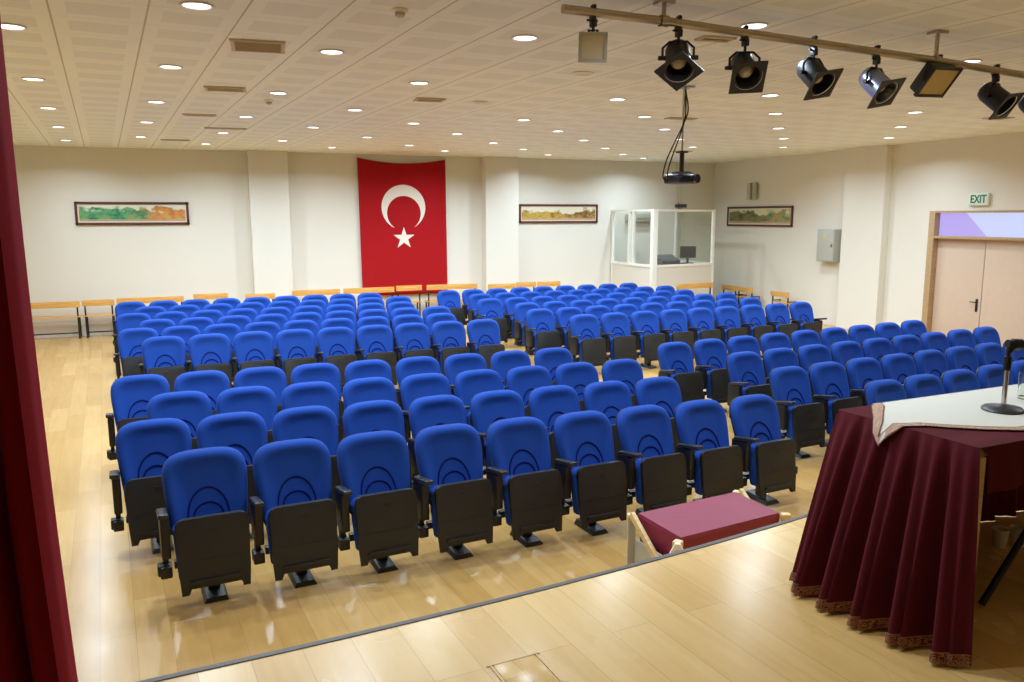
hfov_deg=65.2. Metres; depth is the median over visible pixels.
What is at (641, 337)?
seat cushion
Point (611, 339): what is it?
seat cushion
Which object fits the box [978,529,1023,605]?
chair
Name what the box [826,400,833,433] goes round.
seat cushion
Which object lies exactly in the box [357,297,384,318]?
seat
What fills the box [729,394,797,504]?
seat
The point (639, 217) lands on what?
air conditioner
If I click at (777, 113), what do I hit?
recessed light
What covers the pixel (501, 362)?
seat
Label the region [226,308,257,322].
seat
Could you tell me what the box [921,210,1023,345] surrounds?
door
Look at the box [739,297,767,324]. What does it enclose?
seat
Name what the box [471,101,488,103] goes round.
recessed light
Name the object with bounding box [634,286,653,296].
seat
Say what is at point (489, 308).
seat
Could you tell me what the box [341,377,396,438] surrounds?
seat
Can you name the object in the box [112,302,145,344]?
seat
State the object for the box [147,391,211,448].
seat
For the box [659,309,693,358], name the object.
seat
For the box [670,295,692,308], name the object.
seat
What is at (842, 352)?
seat
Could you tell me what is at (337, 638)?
trim
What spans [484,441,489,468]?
seat cushion
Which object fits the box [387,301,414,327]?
seat
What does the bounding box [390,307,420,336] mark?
seat
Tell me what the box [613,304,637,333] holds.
seat
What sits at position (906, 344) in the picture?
seat
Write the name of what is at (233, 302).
seat
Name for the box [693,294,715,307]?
seat
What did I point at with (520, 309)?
seat
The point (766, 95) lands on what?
recessed light
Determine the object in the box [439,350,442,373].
seat cushion
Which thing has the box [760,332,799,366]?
seat
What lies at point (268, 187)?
wall pillar
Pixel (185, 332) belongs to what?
seat
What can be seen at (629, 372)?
seat
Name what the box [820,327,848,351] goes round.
seat
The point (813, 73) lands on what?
spotlight
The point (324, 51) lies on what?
recessed light
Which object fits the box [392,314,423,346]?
seat
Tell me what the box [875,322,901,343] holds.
seat
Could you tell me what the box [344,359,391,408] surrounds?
seat
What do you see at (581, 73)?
recessed light
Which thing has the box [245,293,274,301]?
bench
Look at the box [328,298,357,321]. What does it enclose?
seat
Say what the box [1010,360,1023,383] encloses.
seat
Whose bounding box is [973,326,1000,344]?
seat
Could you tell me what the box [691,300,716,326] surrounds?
seat
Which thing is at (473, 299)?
seat
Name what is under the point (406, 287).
bench
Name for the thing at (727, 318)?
seat
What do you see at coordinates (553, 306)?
seat
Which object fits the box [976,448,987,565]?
table
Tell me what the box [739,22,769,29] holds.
recessed light
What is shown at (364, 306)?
seat
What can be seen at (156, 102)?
recessed light
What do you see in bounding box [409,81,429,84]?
recessed light
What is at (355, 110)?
recessed light
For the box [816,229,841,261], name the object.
electrical box
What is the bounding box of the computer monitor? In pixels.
[680,246,695,262]
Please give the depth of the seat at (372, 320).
12.39 m
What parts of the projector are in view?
ceiling rod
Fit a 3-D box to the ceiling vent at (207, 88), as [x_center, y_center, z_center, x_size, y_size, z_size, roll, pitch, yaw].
[-3.204,-2.815,8.947,0.440,0.021,0.290,-3,9,-16]
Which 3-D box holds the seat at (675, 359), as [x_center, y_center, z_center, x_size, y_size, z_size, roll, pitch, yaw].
[2.067,0.484,9.919,0.572,0.898,0.425,-5,10,-27]
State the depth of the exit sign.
14.54 m
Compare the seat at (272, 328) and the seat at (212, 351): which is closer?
the seat at (212, 351)
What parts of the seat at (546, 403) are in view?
backrest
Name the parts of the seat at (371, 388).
arm post, backrest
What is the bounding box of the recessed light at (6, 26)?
[1,23,27,30]
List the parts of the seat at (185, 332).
backrest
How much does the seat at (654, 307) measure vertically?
0.909 m
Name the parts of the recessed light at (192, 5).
lamp glass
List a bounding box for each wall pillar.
[247,150,292,301]
[481,157,518,293]
[836,145,893,329]
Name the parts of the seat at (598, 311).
backrest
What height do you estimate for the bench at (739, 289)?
0.662 m
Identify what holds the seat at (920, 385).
on the floor at (128, 623)
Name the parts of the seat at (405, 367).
arm post, backrest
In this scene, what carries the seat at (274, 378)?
on the floor at (128, 623)
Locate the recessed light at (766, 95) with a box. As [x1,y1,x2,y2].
[761,94,779,96]
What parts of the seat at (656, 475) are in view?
arm post, armrest, foot plate, backrest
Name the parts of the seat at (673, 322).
arm post, backrest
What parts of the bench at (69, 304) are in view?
foot rail, leg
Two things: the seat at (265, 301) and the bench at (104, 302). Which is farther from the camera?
the bench at (104, 302)
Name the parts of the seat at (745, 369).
arm post, armrest, backrest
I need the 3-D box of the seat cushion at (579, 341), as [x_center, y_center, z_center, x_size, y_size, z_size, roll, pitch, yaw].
[1.252,0.155,12.578,0.455,0.343,0.135,-4,10,-26]
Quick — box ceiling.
[0,0,1023,162]
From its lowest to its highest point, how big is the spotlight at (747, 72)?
0.473 m
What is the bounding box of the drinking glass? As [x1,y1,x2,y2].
[1017,371,1023,399]
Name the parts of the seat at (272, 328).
backrest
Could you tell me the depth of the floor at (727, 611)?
3.19 m
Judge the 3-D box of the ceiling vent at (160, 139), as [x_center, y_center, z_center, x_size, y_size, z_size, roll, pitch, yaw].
[-6.239,-3.724,14.838,0.500,0.024,0.190,-3,9,-16]
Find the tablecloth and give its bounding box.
[789,405,1023,665]
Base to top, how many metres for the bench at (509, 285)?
0.848 m
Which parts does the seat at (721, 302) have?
backrest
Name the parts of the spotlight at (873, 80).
filter frame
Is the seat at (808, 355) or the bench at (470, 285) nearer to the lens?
the seat at (808, 355)
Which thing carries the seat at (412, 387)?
on the floor at (128, 623)
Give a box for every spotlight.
[654,15,703,90]
[725,25,768,93]
[796,35,843,100]
[858,45,906,108]
[977,64,1023,119]
[1017,96,1023,112]
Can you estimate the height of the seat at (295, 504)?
0.930 m
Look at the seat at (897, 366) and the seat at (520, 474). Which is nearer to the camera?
the seat at (520, 474)
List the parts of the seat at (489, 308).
backrest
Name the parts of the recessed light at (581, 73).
lamp glass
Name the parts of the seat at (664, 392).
backrest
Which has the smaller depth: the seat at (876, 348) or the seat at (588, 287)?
the seat at (876, 348)
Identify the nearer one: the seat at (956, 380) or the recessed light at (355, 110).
the seat at (956, 380)
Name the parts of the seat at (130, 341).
arm post, backrest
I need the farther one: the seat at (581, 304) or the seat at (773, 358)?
the seat at (581, 304)
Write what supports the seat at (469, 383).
on the floor at (128, 623)
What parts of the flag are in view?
hanging cord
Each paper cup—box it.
[992,525,1009,548]
[1010,524,1023,546]
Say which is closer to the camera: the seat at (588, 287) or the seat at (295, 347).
the seat at (295, 347)
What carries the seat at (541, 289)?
on the floor at (128, 623)
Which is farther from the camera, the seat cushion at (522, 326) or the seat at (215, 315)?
the seat cushion at (522, 326)
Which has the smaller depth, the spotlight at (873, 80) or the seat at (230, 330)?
the spotlight at (873, 80)
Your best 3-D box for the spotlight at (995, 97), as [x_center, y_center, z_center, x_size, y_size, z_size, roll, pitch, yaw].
[3.985,-2.036,6.545,0.278,0.453,0.324,-4,9,-21]
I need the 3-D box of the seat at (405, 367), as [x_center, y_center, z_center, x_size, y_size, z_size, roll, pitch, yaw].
[-1.008,0.653,8.834,0.566,0.912,0.432,-5,10,-26]
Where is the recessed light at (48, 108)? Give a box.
[38,107,57,109]
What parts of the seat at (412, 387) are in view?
arm post, backrest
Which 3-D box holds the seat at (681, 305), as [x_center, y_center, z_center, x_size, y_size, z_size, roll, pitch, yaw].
[3.089,-0.256,14.626,0.564,0.908,0.430,-5,10,-26]
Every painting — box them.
[74,202,189,224]
[519,204,597,222]
[727,206,793,226]
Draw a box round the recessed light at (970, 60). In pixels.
[962,59,982,62]
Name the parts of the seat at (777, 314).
arm post, backrest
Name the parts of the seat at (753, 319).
arm post, backrest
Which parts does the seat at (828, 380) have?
arm post, armrest, backrest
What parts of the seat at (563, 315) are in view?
arm post, backrest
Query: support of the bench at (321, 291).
on the floor at (128, 623)
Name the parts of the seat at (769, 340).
backrest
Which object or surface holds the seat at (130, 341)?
on the floor at (128, 623)
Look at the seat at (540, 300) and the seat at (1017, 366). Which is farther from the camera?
the seat at (540, 300)
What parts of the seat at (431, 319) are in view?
backrest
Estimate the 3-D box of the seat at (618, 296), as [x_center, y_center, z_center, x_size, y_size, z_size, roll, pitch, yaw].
[2.191,-0.521,16.347,0.564,0.908,0.430,-5,10,-26]
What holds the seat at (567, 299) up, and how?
on the floor at (128, 623)
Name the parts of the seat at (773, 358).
backrest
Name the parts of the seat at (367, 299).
backrest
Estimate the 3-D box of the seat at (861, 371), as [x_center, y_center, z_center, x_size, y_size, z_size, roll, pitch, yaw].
[3.945,0.655,8.797,0.556,0.895,0.424,-5,10,-27]
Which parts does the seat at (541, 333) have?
arm post, backrest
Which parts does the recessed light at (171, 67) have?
lamp glass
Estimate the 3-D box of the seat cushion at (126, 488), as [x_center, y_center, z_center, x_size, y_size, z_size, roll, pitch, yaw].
[-2.614,1.190,5.933,0.464,0.350,0.138,-5,10,-26]
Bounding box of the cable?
[662,89,688,182]
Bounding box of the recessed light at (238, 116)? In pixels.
[238,116,253,117]
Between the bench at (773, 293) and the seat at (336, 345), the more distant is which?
the bench at (773, 293)
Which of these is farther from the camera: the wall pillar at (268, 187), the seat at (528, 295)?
the wall pillar at (268, 187)
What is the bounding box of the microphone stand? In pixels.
[980,338,1023,414]
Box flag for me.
[357,157,447,294]
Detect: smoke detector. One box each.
[264,99,273,104]
[391,7,408,17]
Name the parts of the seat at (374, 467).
arm post, armrest, backrest, foot plate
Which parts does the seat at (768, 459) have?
arm post, armrest, backrest, foot plate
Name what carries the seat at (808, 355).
on the floor at (128, 623)
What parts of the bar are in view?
hanger rod, hanger rod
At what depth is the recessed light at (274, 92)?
9.29 m
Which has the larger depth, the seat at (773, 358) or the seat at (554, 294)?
the seat at (554, 294)
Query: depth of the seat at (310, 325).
11.98 m
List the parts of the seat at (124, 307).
arm post, backrest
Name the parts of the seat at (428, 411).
armrest, arm post, backrest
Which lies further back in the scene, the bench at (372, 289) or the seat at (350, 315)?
the bench at (372, 289)
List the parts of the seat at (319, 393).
backrest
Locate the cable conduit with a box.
[676,163,684,258]
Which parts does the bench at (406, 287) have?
leg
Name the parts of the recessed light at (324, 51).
lamp glass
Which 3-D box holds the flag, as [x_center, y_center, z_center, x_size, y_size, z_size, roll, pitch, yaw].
[-2.561,-2.689,18.900,2.142,3.191,0.038,-4,9,-21]
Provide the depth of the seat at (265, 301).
15.47 m
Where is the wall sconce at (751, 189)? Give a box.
[747,183,756,199]
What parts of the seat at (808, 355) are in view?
backrest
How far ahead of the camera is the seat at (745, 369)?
9.18 m
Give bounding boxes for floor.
[35,314,847,681]
[158,511,1023,681]
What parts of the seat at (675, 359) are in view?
arm post, armrest, backrest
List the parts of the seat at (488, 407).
armrest, arm post, backrest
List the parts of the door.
handle, transom glass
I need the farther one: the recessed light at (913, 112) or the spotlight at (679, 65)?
the recessed light at (913, 112)
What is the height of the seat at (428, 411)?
0.916 m
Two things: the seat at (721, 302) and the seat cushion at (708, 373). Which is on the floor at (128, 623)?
the seat at (721, 302)
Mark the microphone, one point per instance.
(1008, 343)
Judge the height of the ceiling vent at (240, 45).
0.018 m
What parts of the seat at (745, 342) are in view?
backrest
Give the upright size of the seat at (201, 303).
0.933 m
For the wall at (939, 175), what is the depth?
18.00 m
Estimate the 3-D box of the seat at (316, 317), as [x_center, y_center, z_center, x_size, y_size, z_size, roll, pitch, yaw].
[-3.294,0.020,12.882,0.578,0.930,0.441,-4,10,-26]
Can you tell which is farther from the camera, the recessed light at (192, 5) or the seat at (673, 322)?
the seat at (673, 322)
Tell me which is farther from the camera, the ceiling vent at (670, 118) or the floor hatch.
the ceiling vent at (670, 118)
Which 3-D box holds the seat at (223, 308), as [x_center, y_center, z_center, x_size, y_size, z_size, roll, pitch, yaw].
[-5.213,-0.184,14.216,0.580,0.933,0.442,-4,10,-25]
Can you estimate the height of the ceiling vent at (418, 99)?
0.023 m
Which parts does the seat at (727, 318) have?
arm post, backrest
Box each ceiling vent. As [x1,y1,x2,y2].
[160,139,190,140]
[182,113,216,116]
[203,86,246,92]
[204,127,246,129]
[229,38,285,53]
[413,97,445,101]
[664,117,697,119]
[694,35,736,42]
[982,117,1014,119]
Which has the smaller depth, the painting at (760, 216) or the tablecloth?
the tablecloth
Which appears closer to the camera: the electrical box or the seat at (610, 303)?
the seat at (610, 303)
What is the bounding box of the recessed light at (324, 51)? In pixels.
[318,49,344,54]
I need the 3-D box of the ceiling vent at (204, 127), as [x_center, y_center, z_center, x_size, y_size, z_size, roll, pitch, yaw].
[-4.621,-3.428,12.910,0.640,0.018,0.130,-3,9,-16]
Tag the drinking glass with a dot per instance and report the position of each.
(1020, 394)
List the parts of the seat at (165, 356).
arm post, backrest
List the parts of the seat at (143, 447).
armrest, arm post, backrest, foot plate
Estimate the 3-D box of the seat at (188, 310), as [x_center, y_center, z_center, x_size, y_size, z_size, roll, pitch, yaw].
[-5.720,-0.149,13.997,0.580,0.934,0.442,-4,10,-25]
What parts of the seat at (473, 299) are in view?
arm post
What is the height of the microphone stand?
0.338 m
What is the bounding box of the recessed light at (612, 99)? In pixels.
[608,98,626,100]
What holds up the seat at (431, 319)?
on the floor at (128, 623)
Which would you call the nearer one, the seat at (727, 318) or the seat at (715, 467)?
the seat at (715, 467)
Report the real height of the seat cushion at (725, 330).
0.340 m
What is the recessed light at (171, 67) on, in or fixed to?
in the ceiling
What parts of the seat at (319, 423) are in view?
backrest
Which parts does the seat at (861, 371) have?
arm post, armrest, backrest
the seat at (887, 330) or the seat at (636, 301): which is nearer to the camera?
the seat at (887, 330)
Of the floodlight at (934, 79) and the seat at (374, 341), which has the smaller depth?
the floodlight at (934, 79)
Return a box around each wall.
[14,145,714,338]
[713,132,1023,325]
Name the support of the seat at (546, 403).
on the floor at (128, 623)
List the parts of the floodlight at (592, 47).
glass, frame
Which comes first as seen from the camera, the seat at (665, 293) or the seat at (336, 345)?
the seat at (336, 345)
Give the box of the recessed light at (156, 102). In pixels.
[146,101,165,103]
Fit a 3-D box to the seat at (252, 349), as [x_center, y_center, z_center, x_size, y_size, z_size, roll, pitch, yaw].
[-3.449,0.359,10.696,0.580,0.933,0.442,-4,10,-25]
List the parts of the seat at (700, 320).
arm post, backrest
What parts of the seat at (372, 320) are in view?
backrest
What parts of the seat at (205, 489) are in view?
armrest, arm post, backrest, foot plate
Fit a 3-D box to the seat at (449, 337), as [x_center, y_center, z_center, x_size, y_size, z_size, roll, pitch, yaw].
[-0.906,0.188,11.773,0.576,0.927,0.439,-4,10,-26]
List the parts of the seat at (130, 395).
armrest, arm post, backrest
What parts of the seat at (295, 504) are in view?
armrest, arm post, backrest, foot plate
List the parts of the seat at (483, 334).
arm post, backrest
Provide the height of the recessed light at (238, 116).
0.012 m
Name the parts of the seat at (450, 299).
backrest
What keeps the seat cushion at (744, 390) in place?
on the seat at (745, 369)
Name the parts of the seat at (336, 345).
arm post, backrest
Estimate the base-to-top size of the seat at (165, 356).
0.935 m
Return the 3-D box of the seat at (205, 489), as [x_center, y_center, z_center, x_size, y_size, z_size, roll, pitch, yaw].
[-2.004,1.206,5.215,0.596,0.935,0.443,-5,10,-26]
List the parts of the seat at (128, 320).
arm post, backrest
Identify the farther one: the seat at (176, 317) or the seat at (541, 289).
the seat at (541, 289)
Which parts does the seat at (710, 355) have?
arm post, armrest, backrest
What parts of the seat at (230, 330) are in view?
backrest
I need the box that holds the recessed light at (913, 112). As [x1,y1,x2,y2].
[907,111,923,113]
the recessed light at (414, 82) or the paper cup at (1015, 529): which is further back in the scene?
the recessed light at (414, 82)
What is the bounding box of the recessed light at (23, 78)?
[20,77,45,80]
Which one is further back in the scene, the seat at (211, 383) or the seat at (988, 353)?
the seat at (988, 353)
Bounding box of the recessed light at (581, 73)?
[572,71,593,75]
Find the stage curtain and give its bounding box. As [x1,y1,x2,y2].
[0,18,77,681]
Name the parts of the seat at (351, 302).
backrest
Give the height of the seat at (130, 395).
0.935 m
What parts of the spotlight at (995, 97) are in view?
filter frame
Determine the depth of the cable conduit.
21.62 m
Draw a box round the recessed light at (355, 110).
[347,109,363,111]
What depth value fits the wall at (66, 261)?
17.73 m
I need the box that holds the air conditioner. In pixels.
[625,214,650,221]
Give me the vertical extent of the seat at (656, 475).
0.907 m
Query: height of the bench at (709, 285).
0.862 m
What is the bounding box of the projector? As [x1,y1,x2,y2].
[664,85,700,183]
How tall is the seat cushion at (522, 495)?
0.343 m
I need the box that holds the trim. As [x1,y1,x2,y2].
[137,513,807,681]
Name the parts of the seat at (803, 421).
arm post, armrest, backrest, foot plate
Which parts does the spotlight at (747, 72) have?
lamp globe, filter frame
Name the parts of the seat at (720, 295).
backrest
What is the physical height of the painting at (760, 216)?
0.505 m
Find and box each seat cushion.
[124,486,128,524]
[172,510,249,578]
[265,499,319,563]
[350,488,402,549]
[429,479,472,537]
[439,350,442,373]
[466,412,470,425]
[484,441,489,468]
[503,470,541,525]
[511,318,513,336]
[521,325,524,344]
[534,333,536,352]
[564,331,566,348]
[571,461,609,514]
[578,340,581,361]
[610,338,613,359]
[635,453,670,504]
[640,336,643,357]
[694,446,725,494]
[706,371,711,398]
[724,329,727,349]
[742,387,746,395]
[749,439,778,485]
[786,406,793,438]
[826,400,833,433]
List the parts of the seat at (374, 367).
backrest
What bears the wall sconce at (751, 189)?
attached to the wall at (939, 175)
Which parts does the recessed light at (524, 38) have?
lamp glass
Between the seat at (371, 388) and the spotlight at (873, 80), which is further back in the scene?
the seat at (371, 388)
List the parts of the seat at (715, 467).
arm post, armrest, backrest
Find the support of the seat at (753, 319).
on the floor at (128, 623)
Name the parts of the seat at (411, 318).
backrest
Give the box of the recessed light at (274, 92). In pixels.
[268,91,287,94]
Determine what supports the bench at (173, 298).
on the floor at (128, 623)
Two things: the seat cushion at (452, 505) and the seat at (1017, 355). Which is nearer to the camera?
the seat cushion at (452, 505)
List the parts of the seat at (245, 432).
backrest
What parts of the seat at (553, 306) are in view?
backrest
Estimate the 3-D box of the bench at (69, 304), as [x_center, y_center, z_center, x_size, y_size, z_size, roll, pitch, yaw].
[-9.531,-0.411,16.264,1.395,0.772,0.286,-4,9,-21]
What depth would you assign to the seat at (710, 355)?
10.12 m
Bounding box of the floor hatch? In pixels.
[486,652,566,681]
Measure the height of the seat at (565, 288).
0.908 m
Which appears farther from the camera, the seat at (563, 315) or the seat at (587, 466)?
the seat at (563, 315)
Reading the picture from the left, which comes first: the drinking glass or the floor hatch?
the floor hatch
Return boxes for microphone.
[1004,340,1023,349]
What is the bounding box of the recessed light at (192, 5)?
[179,1,213,10]
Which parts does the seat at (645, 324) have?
arm post, backrest, foot plate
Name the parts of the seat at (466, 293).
arm post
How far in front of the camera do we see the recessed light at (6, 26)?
6.04 m
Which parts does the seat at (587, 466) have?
arm post, armrest, backrest, foot plate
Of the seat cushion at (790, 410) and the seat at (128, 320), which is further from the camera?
the seat at (128, 320)
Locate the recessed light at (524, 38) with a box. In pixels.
[511,35,538,41]
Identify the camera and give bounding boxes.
[675,203,686,208]
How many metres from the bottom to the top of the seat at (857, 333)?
0.891 m
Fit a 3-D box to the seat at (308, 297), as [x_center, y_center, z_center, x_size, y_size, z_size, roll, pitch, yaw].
[-3.880,-0.436,15.828,0.577,0.928,0.440,-4,10,-26]
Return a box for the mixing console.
[657,254,679,264]
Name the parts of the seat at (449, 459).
arm post, armrest, backrest, foot plate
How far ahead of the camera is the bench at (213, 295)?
17.24 m
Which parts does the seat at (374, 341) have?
arm post, backrest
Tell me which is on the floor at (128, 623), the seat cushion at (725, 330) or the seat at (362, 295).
the seat at (362, 295)
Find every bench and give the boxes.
[31,301,81,338]
[81,299,114,337]
[116,296,183,303]
[193,293,227,299]
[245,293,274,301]
[292,289,339,295]
[343,287,393,304]
[396,285,421,314]
[424,283,476,306]
[488,283,514,288]
[516,282,535,288]
[537,281,559,286]
[627,488,790,564]
[677,282,712,293]
[722,284,744,296]
[737,286,760,307]
[770,291,795,319]
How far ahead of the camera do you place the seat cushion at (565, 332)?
13.50 m
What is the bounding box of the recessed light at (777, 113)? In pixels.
[767,112,783,114]
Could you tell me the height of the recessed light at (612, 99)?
0.012 m
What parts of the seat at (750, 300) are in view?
backrest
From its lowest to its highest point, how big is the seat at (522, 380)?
0.907 m
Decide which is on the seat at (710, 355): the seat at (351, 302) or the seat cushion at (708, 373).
the seat cushion at (708, 373)
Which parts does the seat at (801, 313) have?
arm post, backrest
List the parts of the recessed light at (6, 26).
lamp glass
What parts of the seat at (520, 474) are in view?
arm post, armrest, backrest, foot plate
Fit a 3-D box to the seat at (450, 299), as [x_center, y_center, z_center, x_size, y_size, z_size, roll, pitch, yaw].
[-1.315,-0.598,16.867,0.584,0.916,0.434,-4,10,-26]
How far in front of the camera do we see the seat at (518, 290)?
17.63 m
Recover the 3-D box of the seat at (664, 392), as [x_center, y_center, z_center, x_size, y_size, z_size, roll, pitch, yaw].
[1.511,0.821,7.761,0.670,0.898,0.425,-5,10,-26]
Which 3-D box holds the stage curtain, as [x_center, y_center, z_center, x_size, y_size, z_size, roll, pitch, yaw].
[-2.379,-0.120,1.665,2.450,2.990,0.148,-4,9,-21]
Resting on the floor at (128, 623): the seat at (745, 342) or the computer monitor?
the seat at (745, 342)
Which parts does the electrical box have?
cabinet door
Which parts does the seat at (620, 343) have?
arm post, backrest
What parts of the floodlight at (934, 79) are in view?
glass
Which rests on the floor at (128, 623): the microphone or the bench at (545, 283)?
the bench at (545, 283)
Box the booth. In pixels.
[610,209,715,294]
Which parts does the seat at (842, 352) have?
backrest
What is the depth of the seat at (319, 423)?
6.48 m
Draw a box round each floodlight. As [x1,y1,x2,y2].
[578,4,607,62]
[910,54,962,97]
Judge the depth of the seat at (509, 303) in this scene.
15.33 m
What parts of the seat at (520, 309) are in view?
arm post, backrest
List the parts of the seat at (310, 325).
backrest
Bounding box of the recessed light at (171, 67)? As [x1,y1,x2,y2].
[158,65,182,69]
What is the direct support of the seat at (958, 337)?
on the floor at (128, 623)
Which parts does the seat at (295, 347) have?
arm post, backrest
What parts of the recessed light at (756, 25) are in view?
lamp glass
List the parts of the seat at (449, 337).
arm post, backrest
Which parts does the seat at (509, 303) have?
arm post, backrest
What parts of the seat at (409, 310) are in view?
backrest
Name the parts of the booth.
corner post, sill rail, panel, rail, corner post, corner post, panel, sill rail, rail, rail, sill rail, corner post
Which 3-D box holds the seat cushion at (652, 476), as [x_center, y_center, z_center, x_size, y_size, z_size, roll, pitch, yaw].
[1.187,1.110,6.459,0.450,0.340,0.134,-5,10,-26]
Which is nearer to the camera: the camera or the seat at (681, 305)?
the seat at (681, 305)
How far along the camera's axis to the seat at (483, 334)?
11.98 m
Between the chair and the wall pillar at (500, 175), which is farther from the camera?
the wall pillar at (500, 175)
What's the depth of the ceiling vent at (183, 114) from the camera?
11.17 m
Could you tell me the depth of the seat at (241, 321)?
12.53 m
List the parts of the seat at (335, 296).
backrest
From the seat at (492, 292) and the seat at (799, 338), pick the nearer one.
the seat at (799, 338)
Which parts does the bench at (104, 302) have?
leg, foot rail, leg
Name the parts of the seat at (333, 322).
backrest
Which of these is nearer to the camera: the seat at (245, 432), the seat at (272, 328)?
the seat at (245, 432)
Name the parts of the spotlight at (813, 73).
filter frame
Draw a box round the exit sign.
[968,193,990,205]
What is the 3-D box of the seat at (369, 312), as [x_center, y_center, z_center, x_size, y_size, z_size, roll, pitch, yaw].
[-2.277,-0.049,13.316,0.577,0.928,0.440,-4,10,-26]
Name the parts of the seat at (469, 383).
backrest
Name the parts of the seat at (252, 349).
arm post, backrest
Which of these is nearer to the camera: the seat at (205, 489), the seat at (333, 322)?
the seat at (205, 489)
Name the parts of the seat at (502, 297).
backrest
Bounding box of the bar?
[561,0,1023,78]
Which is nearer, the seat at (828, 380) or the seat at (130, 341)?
the seat at (828, 380)
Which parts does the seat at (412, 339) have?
arm post, backrest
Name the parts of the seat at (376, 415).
backrest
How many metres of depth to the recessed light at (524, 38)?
6.44 m
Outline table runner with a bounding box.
[871,384,1023,445]
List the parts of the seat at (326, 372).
backrest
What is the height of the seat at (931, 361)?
0.893 m
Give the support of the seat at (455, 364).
on the floor at (128, 623)
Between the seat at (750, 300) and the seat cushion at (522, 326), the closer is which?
the seat cushion at (522, 326)
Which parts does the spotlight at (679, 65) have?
lamp globe, filter frame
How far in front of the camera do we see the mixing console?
19.80 m
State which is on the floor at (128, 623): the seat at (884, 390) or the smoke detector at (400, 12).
the seat at (884, 390)
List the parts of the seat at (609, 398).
backrest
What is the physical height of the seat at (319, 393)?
0.926 m
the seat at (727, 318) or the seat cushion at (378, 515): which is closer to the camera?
the seat cushion at (378, 515)
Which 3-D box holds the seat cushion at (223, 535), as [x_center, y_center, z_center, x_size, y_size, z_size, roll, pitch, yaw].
[-1.931,1.308,5.161,0.464,0.350,0.138,-5,10,-26]
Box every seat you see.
[106,374,169,459]
[109,418,191,553]
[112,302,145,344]
[112,313,150,361]
[114,328,158,379]
[134,306,166,318]
[138,319,175,335]
[138,336,185,391]
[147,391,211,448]
[149,300,177,311]
[154,311,187,325]
[156,446,250,603]
[161,326,200,372]
[169,305,199,317]
[174,370,229,414]
[178,317,213,333]
[181,299,209,309]
[185,333,231,388]
[190,310,223,323]
[196,411,267,538]
[203,303,232,315]
[203,323,240,381]
[213,298,240,308]
[216,386,276,442]
[217,315,251,331]
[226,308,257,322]
[231,331,274,387]
[234,366,286,412]
[236,302,264,315]
[243,297,270,307]
[244,322,281,369]
[249,438,337,587]
[254,314,287,330]
[260,307,291,320]
[267,301,296,314]
[272,405,340,501]
[273,296,299,306]
[274,329,316,385]
[281,381,342,444]
[283,320,318,357]
[290,312,322,330]
[291,363,344,425]
[293,305,323,320]
[298,299,326,319]
[302,295,328,306]
[315,327,357,396]
[320,318,357,354]
[325,310,356,338]
[326,304,354,313]
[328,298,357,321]
[330,294,356,317]
[334,430,418,573]
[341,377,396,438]
[343,400,411,487]
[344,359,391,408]
[355,325,396,384]
[356,316,393,348]
[357,292,382,301]
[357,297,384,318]
[357,303,385,315]
[358,309,389,321]
[386,296,411,308]
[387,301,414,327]
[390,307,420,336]
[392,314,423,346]
[394,323,433,362]
[395,356,440,433]
[400,373,450,441]
[408,395,466,488]
[413,423,492,559]
[422,306,450,324]
[426,313,456,364]
[431,321,469,376]
[437,290,463,324]
[444,353,486,395]
[455,369,502,464]
[462,289,483,324]
[467,319,504,368]
[468,293,491,321]
[470,390,524,474]
[477,298,507,342]
[486,288,506,297]
[486,417,562,547]
[490,350,530,389]
[494,292,516,338]
[504,297,527,345]
[506,365,551,416]
[510,287,530,296]
[514,302,539,354]
[519,291,541,301]
[526,308,559,354]
[528,385,580,468]
[531,296,553,307]
[533,286,552,295]
[534,347,572,385]
[542,301,566,345]
[544,290,564,300]
[553,410,626,535]
[555,362,598,410]
[556,285,574,294]
[556,307,582,361]
[557,295,579,306]
[567,289,588,299]
[569,300,593,313]
[569,314,605,365]
[577,284,596,293]
[581,294,603,305]
[583,381,632,460]
[585,305,610,337]
[590,288,610,298]
[596,298,619,312]
[599,284,617,292]
[600,312,636,360]
[601,359,643,405]
[606,292,627,303]
[613,287,632,296]
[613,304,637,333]
[616,405,686,514]
[619,283,637,291]
[621,297,644,310]
[629,291,649,302]
[630,311,665,368]
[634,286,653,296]
[635,376,681,452]
[640,302,663,330]
[646,296,668,309]
[652,290,672,301]
[656,285,674,295]
[657,342,703,402]
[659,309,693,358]
[666,301,689,328]
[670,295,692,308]
[674,289,694,300]
[674,399,742,500]
[687,307,720,342]
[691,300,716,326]
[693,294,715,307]
[693,338,729,411]
[714,306,746,354]
[715,299,741,324]
[716,293,740,317]
[726,351,772,417]
[727,335,766,378]
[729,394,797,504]
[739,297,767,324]
[740,304,772,357]
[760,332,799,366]
[763,348,811,394]
[765,303,796,346]
[769,366,824,457]
[789,302,826,336]
[790,330,820,356]
[798,344,831,395]
[808,361,861,446]
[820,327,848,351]
[831,341,863,390]
[846,357,883,405]
[848,325,875,346]
[862,338,893,364]
[864,379,906,405]
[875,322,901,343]
[881,353,916,386]
[892,335,922,359]
[900,320,926,339]
[904,374,944,398]
[914,349,948,379]
[920,332,949,354]
[941,369,979,393]
[945,346,978,374]
[947,329,975,349]
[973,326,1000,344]
[974,342,1005,366]
[976,364,1013,388]
[1002,342,1023,361]
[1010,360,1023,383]
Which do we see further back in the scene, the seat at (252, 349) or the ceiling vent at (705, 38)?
the seat at (252, 349)
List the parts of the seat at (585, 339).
arm post, backrest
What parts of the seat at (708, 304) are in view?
backrest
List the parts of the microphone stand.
stem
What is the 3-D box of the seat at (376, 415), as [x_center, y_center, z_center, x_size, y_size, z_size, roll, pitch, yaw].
[-1.128,0.989,6.644,0.572,0.921,0.436,-5,10,-26]
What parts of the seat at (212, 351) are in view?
arm post, backrest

